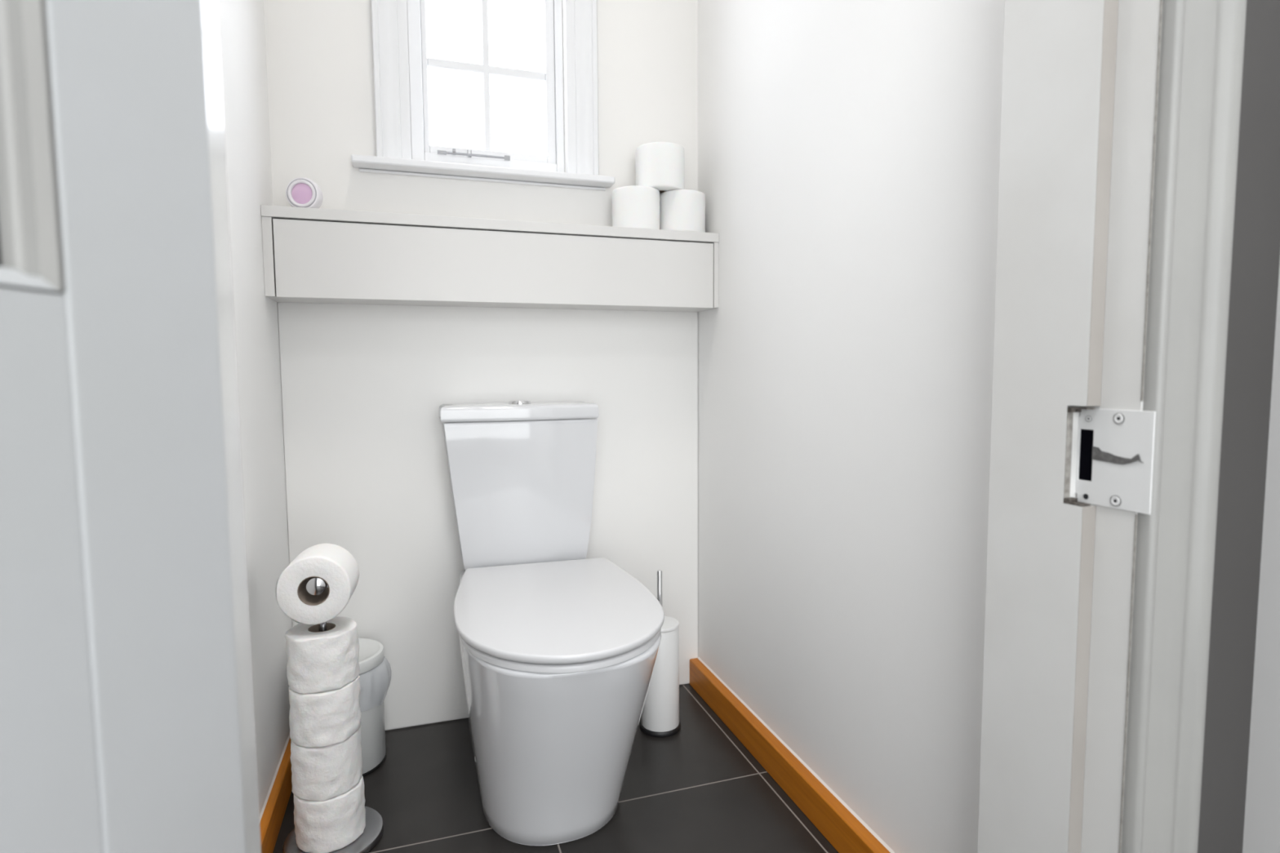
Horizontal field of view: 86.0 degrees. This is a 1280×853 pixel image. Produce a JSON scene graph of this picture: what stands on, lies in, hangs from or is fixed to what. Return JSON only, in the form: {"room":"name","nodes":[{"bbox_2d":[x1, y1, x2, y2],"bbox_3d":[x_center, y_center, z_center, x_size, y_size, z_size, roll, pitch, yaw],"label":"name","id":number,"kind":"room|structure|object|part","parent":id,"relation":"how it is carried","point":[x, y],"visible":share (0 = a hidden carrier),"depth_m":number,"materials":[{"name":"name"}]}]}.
{"room":"bathroom","nodes":[
{"label":"bathroom","id":0,"kind":"room"},
{"bbox_2d":[217,0,292,814],"bbox_3d":[-0.699,-0.618,1.005,0.100,2.790,1.184,-2,5,-18],"label":"wall","id":1,"kind":"structure","parent":0,"point":[241,22],"depth_m":1.30,"materials":[{"name":"paint"}]},
{"bbox_2d":[259,733,292,852],"bbox_3d":[-0.618,0.737,1.077,0.018,0.075,1.078,-2,5,-18],"label":"baseboard","id":2,"kind":"structure","parent":1,"relation":"attached to","point":[273,812],"depth_m":1.29,"materials":[{"name":"orange wood"}]},
{"bbox_2d":[263,0,697,730],"bbox_3d":[-0.344,-0.673,1.697,1.002,2.790,0.120,-2,5,-18],"label":"wall","id":3,"kind":"structure","parent":0,"point":[320,71],"depth_m":1.61,"materials":[{"name":"paint"}]},
{"bbox_2d":[351,0,614,191],"bbox_3d":[-0.365,-1.039,1.608,0.599,0.916,0.112,-2,5,-18],"label":"window","id":4,"kind":"structure","parent":3,"relation":"in","point":[401,63],"depth_m":1.64,"materials":[{"name":"white paint"}]},
{"bbox_3d":[-0.559,-1.043,1.522,0.074,0.884,0.028,-2,5,-18],"label":"casing","id":5,"kind":"part","parent":4,"relation":"part of","materials":[{"name":"white paint"}]},
{"bbox_3d":[-0.359,-0.586,1.632,0.575,0.007,0.006,-2,5,-18],"label":"sill moulding","id":6,"kind":"part","parent":4,"relation":"part of","materials":[{"name":"white paint"}]},
{"bbox_3d":[-0.356,-0.603,1.622,0.599,0.028,0.072,-2,5,-18],"label":"sill","id":7,"kind":"part","parent":4,"relation":"part of","materials":[{"name":"white paint"}]},
{"bbox_3d":[-0.143,-1.056,1.656,0.074,0.884,0.028,-2,5,-18],"label":"casing","id":8,"kind":"part","parent":4,"relation":"part of","materials":[{"name":"white paint"}]},
{"bbox_2d":[277,302,697,729],"bbox_3d":[-0.320,0.206,1.705,0.999,1.026,0.004,-2,5,-18],"label":"wall panel","id":9,"kind":"object","parent":3,"relation":"attached to","point":[364,387],"depth_m":1.65,"materials":[{"name":"white paint"}]},
{"bbox_2d":[260,204,719,311],"bbox_3d":[-0.303,-0.372,1.597,1.001,0.182,0.136,-2,5,-18],"label":"shelf","id":10,"kind":"object","parent":3,"relation":"attached to","point":[315,255],"visible":1,"depth_m":1.52,"materials":[{"name":"white laminate"}]},
{"bbox_2d":[285,177,323,208],"bbox_3d":[-0.702,-0.484,1.436,0.069,0.069,0.031,-1,4,-4],"label":"air freshener","id":11,"kind":"object","parent":10,"relation":"on","point":[300,192],"visible":0.93,"depth_m":1.42,"materials":[{"name":"white plastic"}]},
{"bbox_2d":[611,185,659,229],"bbox_3d":[-0.010,-0.523,1.680,0.118,0.102,0.118,-2,5,-18],"label":"toilet roll","id":12,"kind":"object","parent":10,"relation":"on","point":[633,206],"visible":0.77,"depth_m":1.63,"materials":[{"name":"white paper"}]},
{"bbox_2d":[659,189,705,232],"bbox_3d":[0.104,-0.526,1.717,0.118,0.102,0.118,-2,5,-18],"label":"toilet roll","id":13,"kind":"object","parent":10,"relation":"on","point":[680,210],"visible":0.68,"depth_m":1.67,"materials":[{"name":"white paper"}]},
{"bbox_2d":[635,142,684,194],"bbox_3d":[0.050,-0.628,1.690,0.121,0.105,0.121,-2,5,-18],"label":"toilet roll","id":14,"kind":"object","parent":13,"relation":"on","point":[660,166],"visible":0.77,"depth_m":1.64,"materials":[{"name":"white paper"}]},
{"bbox_2d":[272,683,838,852],"bbox_3d":[-0.075,0.854,0.315,2.600,0.050,3.124,-2,5,-18],"label":"floor","id":15,"kind":"structure","parent":0,"point":[697,788],"depth_m":1.38,"materials":[{"name":"tile"}]},
{"bbox_2d":[282,577,383,852],"bbox_3d":[-0.564,0.506,1.247,0.169,0.507,0.176,-2,5,-18],"label":"stand","id":16,"kind":"object","parent":15,"relation":"on","point":[373,831],"visible":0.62,"depth_m":1.24,"materials":[{"name":"silver metal"}]},
{"bbox_3d":[-0.558,0.273,1.186,0.033,0.033,0.032,-2,5,-18],"label":"knob","id":17,"kind":"part","parent":16,"relation":"part of","materials":[{"name":"silver metal"}]},
{"bbox_2d":[275,543,359,624],"bbox_3d":[-0.571,0.278,1.222,0.120,0.120,0.100,-1,4,-14],"label":"toilet roll","id":18,"kind":"object","parent":16,"relation":"on","point":[334,564],"visible":1,"depth_m":1.18,"materials":[{"name":"white paper"}]},
{"bbox_2d":[293,776,365,852],"bbox_3d":[-0.567,0.698,1.257,0.119,0.097,0.120,-2,5,-18],"label":"toilet roll","id":19,"kind":"object","parent":16,"relation":"on","point":[331,824],"visible":0.71,"depth_m":1.21,"materials":[{"name":"white paper"}]},
{"bbox_2d":[289,726,362,801],"bbox_3d":[-0.570,0.601,1.250,0.119,0.097,0.118,-1,4,-2],"label":"toilet roll","id":20,"kind":"object","parent":19,"relation":"on","point":[325,773],"visible":0.73,"depth_m":1.20,"materials":[{"name":"white paper"}]},
{"bbox_2d":[288,675,360,747],"bbox_3d":[-0.568,0.505,1.242,0.119,0.097,0.120,1,4,13],"label":"toilet roll","id":21,"kind":"object","parent":20,"relation":"on","point":[326,718],"visible":0.79,"depth_m":1.19,"materials":[{"name":"white paper"}]},
{"bbox_2d":[284,616,359,693],"bbox_3d":[-0.569,0.408,1.234,0.119,0.097,0.119,2,5,29],"label":"toilet roll","id":22,"kind":"object","parent":21,"relation":"on","point":[318,661],"visible":0.97,"depth_m":1.19,"materials":[{"name":"white paper"}]},
{"bbox_2d":[358,638,391,777],"bbox_3d":[-0.646,0.617,1.505,0.186,0.250,0.176,1,4,11],"label":"waste bin","id":23,"kind":"object","parent":15,"relation":"on","point":[375,674],"visible":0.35,"depth_m":1.48,"materials":[{"name":"white plastic"}]},
{"bbox_3d":[-0.649,0.504,1.497,0.171,0.024,0.171,-2,5,-18],"label":"lid","id":24,"kind":"part","parent":23,"relation":"part of","materials":[{"name":"white plastic"}]},
{"bbox_2d":[439,400,664,845],"bbox_3d":[-0.185,0.351,1.404,0.395,0.789,0.670,-2,5,-18],"label":"toilet","id":25,"kind":"object","parent":15,"relation":"on","point":[559,647],"visible":1,"depth_m":1.26,"materials":[{"name":"white ceramic"}]},
{"bbox_3d":[-0.286,-0.036,1.621,0.358,0.037,0.140,-2,5,-18],"label":"cistern lid","id":26,"kind":"part","parent":25,"relation":"part of","materials":[{"name":"white ceramic"}]},
{"bbox_3d":[-0.166,0.347,1.353,0.390,0.015,0.563,-2,5,-18],"label":"lid","id":27,"kind":"part","parent":25,"relation":"part of","materials":[{"name":"white plastic"}]},
{"bbox_3d":[-0.166,0.364,1.354,0.378,0.013,0.550,-2,5,-18],"label":"seat","id":28,"kind":"part","parent":25,"relation":"part of","materials":[{"name":"white plastic"}]},
{"bbox_2d":[640,569,680,737],"bbox_3d":[0.048,0.533,1.644,0.099,0.386,0.099,-2,5,-18],"label":"toilet brush","id":29,"kind":"object","parent":15,"relation":"on","point":[660,717],"visible":0.71,"depth_m":1.61,"materials":[{"name":"white plastic"}]},
{"bbox_3d":[0.047,0.404,1.634,0.012,0.126,0.012,-2,5,-18],"label":"handle","id":30,"kind":"part","parent":29,"relation":"part of","materials":[{"name":"silver metal"}]},
{"bbox_3d":[0.047,0.471,1.639,0.093,0.008,0.093,-2,5,-18],"label":"lid","id":31,"kind":"part","parent":29,"relation":"part of","materials":[{"name":"white plastic"}]},
{"bbox_2d":[697,0,1004,852],"bbox_3d":[0.350,-0.651,1.342,0.100,2.790,1.184,-2,5,-18],"label":"wall","id":32,"kind":"structure","parent":0,"point":[849,150],"depth_m":1.18,"materials":[{"name":"paint"}]},
{"bbox_2d":[689,656,894,852],"bbox_3d":[0.314,0.708,1.376,0.027,0.075,1.078,-2,5,-18],"label":"baseboard","id":33,"kind":"structure","parent":32,"relation":"attached to","point":[838,824],"depth_m":1.39,"materials":[{"name":"orange wood"}]},
{"bbox_2d":[1197,0,1279,852],"bbox_3d":[-0.349,-0.576,0.417,2.026,2.790,0.152,-2,5,-18],"label":"wall","id":34,"kind":"structure","parent":0,"point":[1255,253],"depth_m":0.69,"materials":[{"name":"paint"}]},
{"bbox_2d":[0,0,246,852],"bbox_3d":[-0.300,-0.152,0.022,0.050,1.987,0.761,0,4,4],"label":"door","id":35,"kind":"structure","parent":34,"relation":"in","point":[120,729],"depth_m":0.33,"materials":[{"name":"paint"}]},
{"bbox_3d":[-0.291,0.305,0.054,0.027,0.686,0.560,0,4,5],"label":"panel","id":36,"kind":"part","parent":35,"relation":"part of","materials":[{"name":"paint"}]},
{"bbox_2d":[201,0,261,852],"bbox_3d":[-0.316,-0.203,0.457,0.035,2.040,0.157,-2,5,-18],"label":"trim","id":37,"kind":"structure","parent":34,"relation":"attached to","point":[210,12],"depth_m":0.53,"materials":[{"name":"white paint"}]},
{"bbox_2d":[977,0,1163,852],"bbox_3d":[0.443,-0.227,0.701,0.035,2.040,0.158,-2,5,-18],"label":"trim","id":38,"kind":"structure","parent":34,"relation":"attached to","point":[1081,77],"depth_m":0.70,"materials":[{"name":"paint"}]},
{"bbox_2d":[1063,406,1155,515],"bbox_3d":[0.452,0.031,0.669,0.018,0.098,0.081,-2,5,-18],"label":"strike plate","id":39,"kind":"object","parent":38,"relation":"attached to","point":[1116,455],"visible":1,"depth_m":0.67,"materials":[{"name":"silver metal"}]},
{"bbox_2d":[1120,0,1246,852],"bbox_3d":[0.509,-0.252,0.627,0.077,2.100,0.022,-2,5,-18],"label":"trim","id":40,"kind":"structure","parent":34,"relation":"attached to","point":[1202,53],"depth_m":0.64,"materials":[{"name":"paint"}]},
{"bbox_2d":[1242,262,1279,852],"bbox_3d":[0.931,-0.549,-0.045,0.124,2.790,1.820,-2,5,-18],"label":"wall","id":41,"kind":"structure","parent":0,"point":[1261,833],"depth_m":0.71,"materials":[{"name":"white paint"}]}
]}

